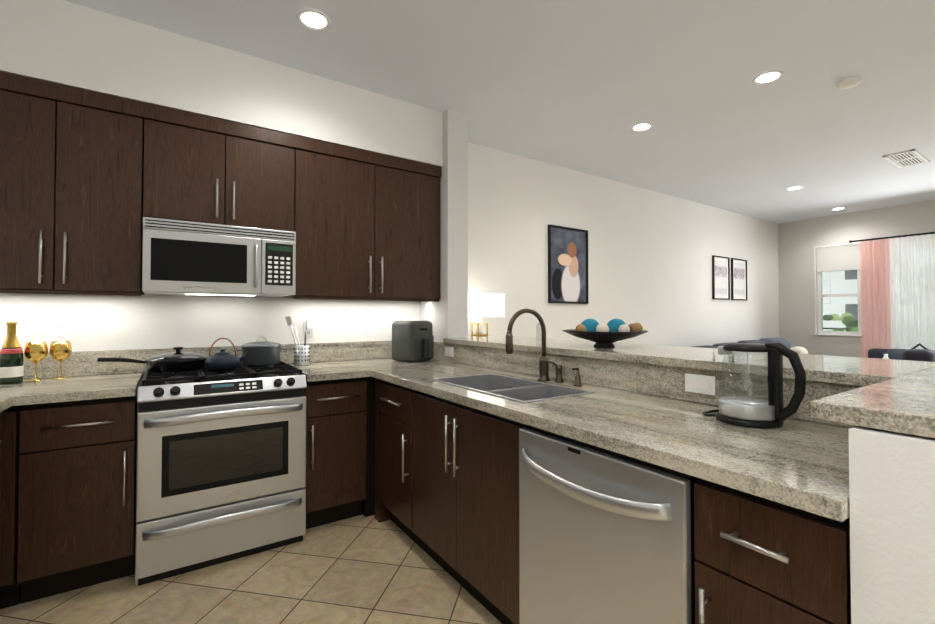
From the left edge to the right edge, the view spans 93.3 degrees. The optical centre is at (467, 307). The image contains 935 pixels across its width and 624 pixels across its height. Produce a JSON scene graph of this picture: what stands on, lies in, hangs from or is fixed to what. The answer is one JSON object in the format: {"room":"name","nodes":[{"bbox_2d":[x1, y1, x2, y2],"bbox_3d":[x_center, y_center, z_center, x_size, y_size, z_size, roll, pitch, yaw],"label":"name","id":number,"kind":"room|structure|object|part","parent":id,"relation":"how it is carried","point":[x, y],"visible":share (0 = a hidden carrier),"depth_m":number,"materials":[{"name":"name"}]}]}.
{"room":"kitchen","nodes":[
{"label":"kitchen","id":0,"kind":"room"},
{"bbox_2d":[0,0,442,166],"bbox_3d":[-1.486,-1.283,2.681,2.880,0.408,0.365,1,-1,-34],"label":"wall","id":1,"kind":"structure","parent":0,"point":[64,42],"depth_m":2.45,"materials":[{"name":"paint"}]},
{"bbox_2d":[0,514,501,623],"bbox_3d":[2.878,1.335,2.173,10.210,0.100,6.600,1,-1,-34],"label":"floor","id":2,"kind":"structure","parent":0,"point":[361,569],"depth_m":1.99,"materials":[{"name":"tile"}]},
{"bbox_2d":[0,412,1,524],"bbox_3d":[-1.333,0.821,0.425,0.650,0.872,2.975,1,-1,-34],"label":"base cabinet","id":3,"kind":"object","parent":2,"relation":"on","point":[0,458],"visible":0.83,"depth_m":1.81,"materials":[{"name":"brown wood"}]},
{"bbox_2d":[0,377,374,608],"bbox_3d":[-1.412,0.855,2.519,2.852,0.872,0.650,1,-1,-34],"label":"base cabinet","id":4,"kind":"object","parent":2,"relation":"on","point":[68,496],"visible":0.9,"depth_m":1.99,"materials":[{"name":"brown wood"}]},
{"bbox_2d":[0,352,59,411],"bbox_3d":[-1.420,0.297,0.569,0.660,0.175,3.897,1,-1,-34],"label":"countertop","id":5,"kind":"structure","parent":4,"relation":"on","point":[24,393],"depth_m":2.10,"materials":[{"name":"stone"}]},
{"bbox_2d":[0,322,23,383],"bbox_3d":[-2.240,0.218,2.166,0.088,0.302,0.088,1,-1,-34],"label":"champagne bottle","id":6,"kind":"object","parent":5,"relation":"on","point":[11,362],"visible":1,"depth_m":2.14,"materials":[{"name":"green"}]},
{"bbox_2d":[24,342,47,381],"bbox_3d":[-2.199,0.273,2.247,0.090,0.195,0.090,1,-1,-34],"label":"wine glass","id":7,"kind":"object","parent":5,"relation":"on","point":[35,353],"visible":1,"depth_m":2.23,"materials":[{"name":"gold metal"}]},
{"bbox_2d":[49,341,71,378],"bbox_3d":[-2.145,0.274,2.325,0.090,0.195,0.090,1,-1,-34],"label":"wine glass","id":8,"kind":"object","parent":5,"relation":"on","point":[60,351],"visible":0.98,"depth_m":2.30,"materials":[{"name":"gold metal"}]},
{"bbox_2d":[332,340,863,521],"bbox_3d":[0.140,0.323,2.199,0.685,0.175,2.927,1,-1,-34],"label":"countertop","id":9,"kind":"structure","parent":4,"relation":"on","point":[800,464],"depth_m":1.41,"materials":[{"name":"stone"}]},
{"bbox_2d":[285,316,309,365],"bbox_3d":[-1.131,0.216,2.933,0.159,0.331,0.098,1,-1,-34],"label":"utensil holder","id":10,"kind":"object","parent":9,"relation":"on","point":[301,355],"visible":1,"depth_m":2.91,"materials":[{"name":"silver metal"}]},
{"bbox_2d":[392,321,433,361],"bbox_3d":[-0.388,0.240,3.221,0.300,0.292,0.215,-1,-1,42],"label":"air fryer","id":11,"kind":"object","parent":9,"relation":"on","point":[412,341],"visible":1,"depth_m":3.13,"materials":[{"name":"grey plastic"}]},
{"bbox_2d":[430,373,594,426],"bbox_3d":[0.178,0.462,2.088,0.402,0.194,0.737,1,-1,-34],"label":"sink","id":12,"kind":"object","parent":9,"relation":"in","point":[517,389],"visible":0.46,"depth_m":2.08,"materials":[{"name":"metal"}]},
{"bbox_2d":[505,308,563,382],"bbox_3d":[0.334,0.185,2.175,0.287,0.367,0.136,1,-1,-34],"label":"faucet","id":13,"kind":"object","parent":9,"relation":"on","point":[544,361],"visible":1,"depth_m":2.20,"materials":[{"name":"brown metal"}]},
{"bbox_2d":[572,368,581,385],"bbox_3d":[0.515,0.325,2.079,0.055,0.086,0.039,1,-1,-34],"label":"soap dispenser","id":14,"kind":"object","parent":9,"relation":"on","point":[577,379],"visible":1,"depth_m":2.07,"materials":[{"name":"brown metal"}]},
{"bbox_2d":[702,342,805,428],"bbox_3d":[0.909,0.230,1.391,0.228,0.253,0.282,1,-1,-34],"label":"electric kettle","id":15,"kind":"object","parent":9,"relation":"on","point":[753,412],"visible":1,"depth_m":1.32,"materials":[{"name":"black plastic"}]},
{"bbox_2d":[135,361,306,585],"bbox_3d":[-1.370,0.819,2.476,0.758,0.943,0.718,1,-1,-34],"label":"range","id":16,"kind":"object","parent":2,"relation":"on","point":[220,466],"visible":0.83,"depth_m":2.20,"materials":[{"name":"silver metal"}]},
{"bbox_2d":[97,347,208,371],"bbox_3d":[-1.715,0.282,2.438,0.501,0.126,0.308,1,-1,-34],"label":"frying pan","id":17,"kind":"object","parent":16,"relation":"on","point":[178,360],"visible":0.94,"depth_m":2.38,"materials":[{"name":"black metal"}]},
{"bbox_2d":[205,338,246,370],"bbox_3d":[-1.353,0.256,2.477,0.212,0.180,0.176,1,-1,-34],"label":"teapot","id":18,"kind":"object","parent":16,"relation":"on","point":[222,360],"visible":1,"depth_m":2.42,"materials":[{"name":"blue ceramic"}]},
{"bbox_2d":[237,336,284,365],"bbox_3d":[-1.285,0.263,2.751,0.277,0.174,0.224,1,-1,-34],"label":"stock pot","id":19,"kind":"object","parent":16,"relation":"on","point":[262,353],"visible":1,"depth_m":2.67,"materials":[{"name":"grey metal"}]},
{"bbox_2d":[378,379,494,536],"bbox_3d":[-0.163,0.857,2.645,0.596,0.872,0.429,1,-1,-34],"label":"base cabinet","id":20,"kind":"object","parent":2,"relation":"on","point":[401,410],"depth_m":2.42,"materials":[{"name":"brown wood"}]},
{"bbox_2d":[410,418,523,623],"bbox_3d":[0.199,0.964,2.104,0.596,0.640,0.860,1,-1,-34],"label":"base cabinet","id":21,"kind":"object","parent":2,"relation":"on","point":[446,493],"depth_m":1.84,"materials":[{"name":"brown wood"}]},
{"bbox_2d":[519,424,696,623],"bbox_3d":[0.590,0.838,1.470,0.683,0.872,0.614,1,-1,-34],"label":"dishwasher","id":22,"kind":"object","parent":2,"relation":"on","point":[606,536],"visible":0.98,"depth_m":1.26,"materials":[{"name":"silver metal"}]},
{"bbox_2d":[692,337,835,355],"bbox_3d":[3.618,0.877,5.575,2.900,0.927,0.995,1,-1,-34],"label":"sofa","id":23,"kind":"object","parent":2,"relation":"on","point":[797,349],"visible":0.04,"depth_m":5.86,"materials":[{"name":"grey fabric"}]},
{"bbox_2d":[791,346,807,353],"bbox_3d":[4.414,0.711,5.935,0.260,0.381,0.240,1,-1,-34],"label":"throw pillow","id":24,"kind":"object","parent":23,"relation":"on","point":[800,350],"depth_m":5.84,"materials":[{"name":"beige fabric"}]},
{"bbox_2d":[694,478,850,623],"bbox_3d":[0.872,0.832,1.102,0.596,0.872,0.294,1,-1,-34],"label":"base cabinet","id":25,"kind":"object","parent":2,"relation":"on","point":[760,560],"depth_m":0.93,"materials":[{"name":"brown wood"}]},
{"bbox_2d":[868,343,934,361],"bbox_3d":[5.900,0.884,5.260,0.900,0.902,1.850,1,-1,-34],"label":"loveseat","id":26,"kind":"object","parent":2,"relation":"on","point":[924,354],"visible":0.19,"depth_m":5.45,"materials":[{"name":"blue fabric"}]},
{"bbox_2d":[0,142,778,375],"bbox_3d":[1.166,-0.063,4.749,9.910,2.780,0.150,1,-1,-34],"label":"wall","id":27,"kind":"structure","parent":0,"point":[650,253],"depth_m":4.35,"materials":[{"name":"paint"}]},
{"bbox_2d":[52,321,69,340],"bbox_3d":[-2.204,0.131,2.390,0.070,0.115,0.008,1,-1,-34],"label":"outlet","id":28,"kind":"object","parent":27,"relation":"attached to","point":[60,330],"visible":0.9,"depth_m":2.39,"materials":[{"name":"white plastic"}]},
{"bbox_2d":[0,71,147,295],"bbox_3d":[-2.090,-0.583,2.274,0.679,1.000,0.341,1,-1,-34],"label":"upper cabinet","id":29,"kind":"object","parent":27,"relation":"attached to","point":[89,180],"depth_m":2.16,"materials":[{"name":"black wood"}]},
{"bbox_2d":[144,103,299,231],"bbox_3d":[-1.489,-0.777,2.680,0.762,0.600,0.341,1,-1,-34],"label":"upper cabinet","id":30,"kind":"object","parent":27,"relation":"attached to","point":[198,168],"depth_m":2.52,"materials":[{"name":"black wood"}]},
{"bbox_2d":[142,217,295,296],"bbox_3d":[-1.460,-0.271,2.628,0.754,0.386,0.445,1,-1,-34],"label":"microwave","id":31,"kind":"object","parent":30,"relation":"attached to","point":[179,257],"visible":1,"depth_m":2.46,"materials":[{"name":"silver metal"}]},
{"bbox_2d":[303,320,313,336],"bbox_3d":[-1.115,0.146,3.102,0.070,0.122,0.039,1,-1,-34],"label":"outlet","id":32,"kind":"object","parent":27,"relation":"attached to","point":[309,332],"depth_m":3.10,"materials":[{"name":"white plastic"}]},
{"bbox_3d":[-1.113,0.117,3.099,0.040,0.065,0.031,1,-1,-34],"label":"electrical outlet with charger","id":33,"kind":"part","parent":32,"relation":"part of","materials":[{"name":"white plastic"}]},
{"bbox_2d":[283,136,440,301],"bbox_3d":[-0.734,-0.569,3.183,1.051,1.000,0.341,1,-1,-34],"label":"upper cabinet","id":34,"kind":"object","parent":27,"relation":"attached to","point":[368,223],"depth_m":3.00,"materials":[{"name":"black wood"}]},
{"bbox_2d":[548,224,588,303],"bbox_3d":[1.050,-0.439,4.569,0.570,0.785,0.026,1,-1,-34],"label":"picture frame","id":35,"kind":"object","parent":27,"relation":"attached to","point":[567,264],"visible":0.98,"depth_m":4.56,"materials":[{"name":"black"}]},
{"bbox_2d":[712,255,729,299],"bbox_3d":[3.620,-0.426,6.293,0.440,0.615,0.026,1,-1,-34],"label":"picture frame","id":36,"kind":"object","parent":27,"relation":"attached to","point":[720,277],"visible":1,"depth_m":6.28,"materials":[{"name":"black"}]},
{"bbox_2d":[731,258,746,300],"bbox_3d":[4.061,-0.421,6.588,0.440,0.615,0.026,1,-1,-34],"label":"picture frame","id":37,"kind":"object","parent":27,"relation":"attached to","point":[738,279],"visible":1,"depth_m":6.58,"materials":[{"name":"black"}]},
{"bbox_2d":[420,109,467,360],"bbox_3d":[-0.194,-0.084,3.482,0.180,2.780,0.440,1,-1,-34],"label":"wall","id":38,"kind":"structure","parent":0,"point":[446,315],"depth_m":3.31,"materials":[{"name":"paint"}]},
{"bbox_2d":[65,0,934,223],"bbox_3d":[2.878,-1.544,2.219,10.210,0.100,6.600,1,-1,-34],"label":"ceiling","id":39,"kind":"structure","parent":0,"point":[584,86],"depth_m":2.83,"materials":[{"name":"paint"}]},
{"bbox_2d":[297,9,330,30],"bbox_3d":[-0.795,-1.489,2.283,0.168,0.008,0.168,1,-1,-34],"label":"recessed light","id":40,"kind":"object","parent":39,"relation":"in","point":[314,19],"visible":1,"depth_m":2.28,"materials":[{"name":"white plastic"}]},
{"bbox_2d":[631,122,652,131],"bbox_3d":[1.415,-1.468,3.584,0.168,0.008,0.168,1,-1,-34],"label":"recessed light","id":41,"kind":"object","parent":39,"relation":"in","point":[641,127],"visible":1,"depth_m":3.58,"materials":[{"name":"white plastic"}]},
{"bbox_2d":[752,70,783,84],"bbox_3d":[1.930,-1.480,2.834,0.168,0.008,0.168,1,-1,-34],"label":"recessed light","id":42,"kind":"object","parent":39,"relation":"in","point":[767,77],"visible":1,"depth_m":2.83,"materials":[{"name":"white plastic"}]},
{"bbox_2d":[786,186,802,190],"bbox_3d":[3.939,-1.440,5.313,0.168,0.008,0.168,1,-1,-34],"label":"recessed light","id":43,"kind":"object","parent":39,"relation":"in","point":[794,188],"visible":0.98,"depth_m":5.32,"materials":[{"name":"white plastic"}]},
{"bbox_2d":[836,76,860,89],"bbox_3d":[2.495,-1.468,2.888,0.124,0.030,0.124,1,-1,-34],"label":"smoke detector","id":44,"kind":"object","parent":39,"relation":"attached to","point":[849,82],"visible":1,"depth_m":2.86,"materials":[{"name":"white plastic"}]},
{"bbox_2d":[883,149,929,167],"bbox_3d":[4.289,-1.454,4.307,0.560,0.014,0.220,1,-1,-34],"label":"ceiling vent","id":45,"kind":"object","parent":39,"relation":"in","point":[907,158],"visible":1,"depth_m":4.28,"materials":[{"name":"white plastic"}]},
{"bbox_2d":[449,361,934,623],"bbox_3d":[0.337,0.766,2.219,0.970,1.040,3.108,1,-1,-34],"label":"wall","id":46,"kind":"structure","parent":0,"point":[892,516],"depth_m":0.76,"materials":[{"name":"white paint"}]},
{"bbox_2d":[445,346,453,356],"bbox_3d":[-0.133,0.316,3.180,0.008,0.070,0.115,1,-1,-34],"label":"outlet","id":47,"kind":"object","parent":46,"relation":"attached to","point":[449,351],"visible":1,"depth_m":3.17,"materials":[{"name":"white plastic"}]},
{"bbox_2d":[443,334,934,437],"bbox_3d":[0.482,0.224,2.285,1.245,0.035,3.167,1,-1,-34],"label":"bar","id":48,"kind":"object","parent":46,"relation":"on","point":[892,395],"visible":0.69,"depth_m":1.38,"materials":[{"name":"stone"}]},
{"bbox_2d":[468,293,504,335],"bbox_3d":[0.101,0.056,3.696,0.300,0.345,0.300,1,-1,-34],"label":"table lamp","id":49,"kind":"object","parent":48,"relation":"on","point":[480,305],"visible":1,"depth_m":3.57,"materials":[{"name":"white fabric"}]},
{"bbox_2d":[562,319,647,346],"bbox_3d":[0.742,0.133,2.397,0.450,0.150,0.450,1,-1,-34],"label":"decorative bowl","id":50,"kind":"object","parent":48,"relation":"on","point":[611,332],"visible":1,"depth_m":2.31,"materials":[{"name":"grey"}]},
{"bbox_2d":[685,373,715,395],"bbox_3d":[0.879,0.289,1.670,0.008,0.070,0.115,1,-1,-34],"label":"outlet","id":51,"kind":"object","parent":46,"relation":"attached to","point":[700,384],"visible":1,"depth_m":1.66,"materials":[{"name":"white plastic"}]},
{"bbox_2d":[778,200,934,356],"bbox_3d":[6.931,-0.061,4.913,0.150,2.780,6.000,1,-1,-34],"label":"wall","id":52,"kind":"structure","parent":0,"point":[799,241],"depth_m":6.95,"materials":[{"name":"paint"}]},
{"bbox_2d":[814,242,860,336],"bbox_3d":[5.663,-0.267,6.728,0.120,1.400,0.610,1,-1,-34],"label":"window","id":53,"kind":"structure","parent":52,"relation":"in","point":[819,298],"depth_m":6.79,"materials":[{"name":"white"}]},
{"bbox_2d":[816,244,859,271],"bbox_3d":[5.657,-0.751,6.731,0.038,0.378,0.530,1,-1,-34],"label":"window blind","id":54,"kind":"object","parent":53,"relation":"attached to","point":[840,258],"visible":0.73,"depth_m":6.71,"materials":[{"name":"white fabric"}]},
{"bbox_2d":[849,232,934,242],"bbox_3d":[6.524,-1.000,5.306,0.104,0.040,3.020,1,-1,-34],"label":"curtain rod","id":55,"kind":"object","parent":52,"relation":"attached to","point":[850,241],"visible":1,"depth_m":6.16,"materials":[{"name":"black metal"}]},
{"bbox_2d":[860,237,890,357],"bbox_3d":[5.816,0.164,6.287,0.071,2.334,0.330,1,-1,-34],"label":"curtain","id":56,"kind":"object","parent":55,"relation":"hanging from","point":[875,293],"visible":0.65,"depth_m":6.29,"materials":[{"name":"pink fabric"}]},
{"bbox_2d":[890,232,934,349],"bbox_3d":[6.030,0.159,5.967,0.069,2.334,0.440,1,-1,-34],"label":"sheer curtain","id":57,"kind":"object","parent":55,"relation":"hanging from","point":[912,280],"visible":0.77,"depth_m":5.98,"materials":[{"name":"white fabric"}]},
{"label":"outside","id":58,"kind":"structure","parent":0,"visible":0},
{"bbox_2d":[822,270,857,331],"bbox_3d":[6.864,-0.390,6.824,1.840,4.500,5.760,1,-1,-34],"label":"balcony","id":59,"kind":"object","parent":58,"point":[839,301],"depth_m":8.17,"materials":[{"name":"grey"}]}
]}

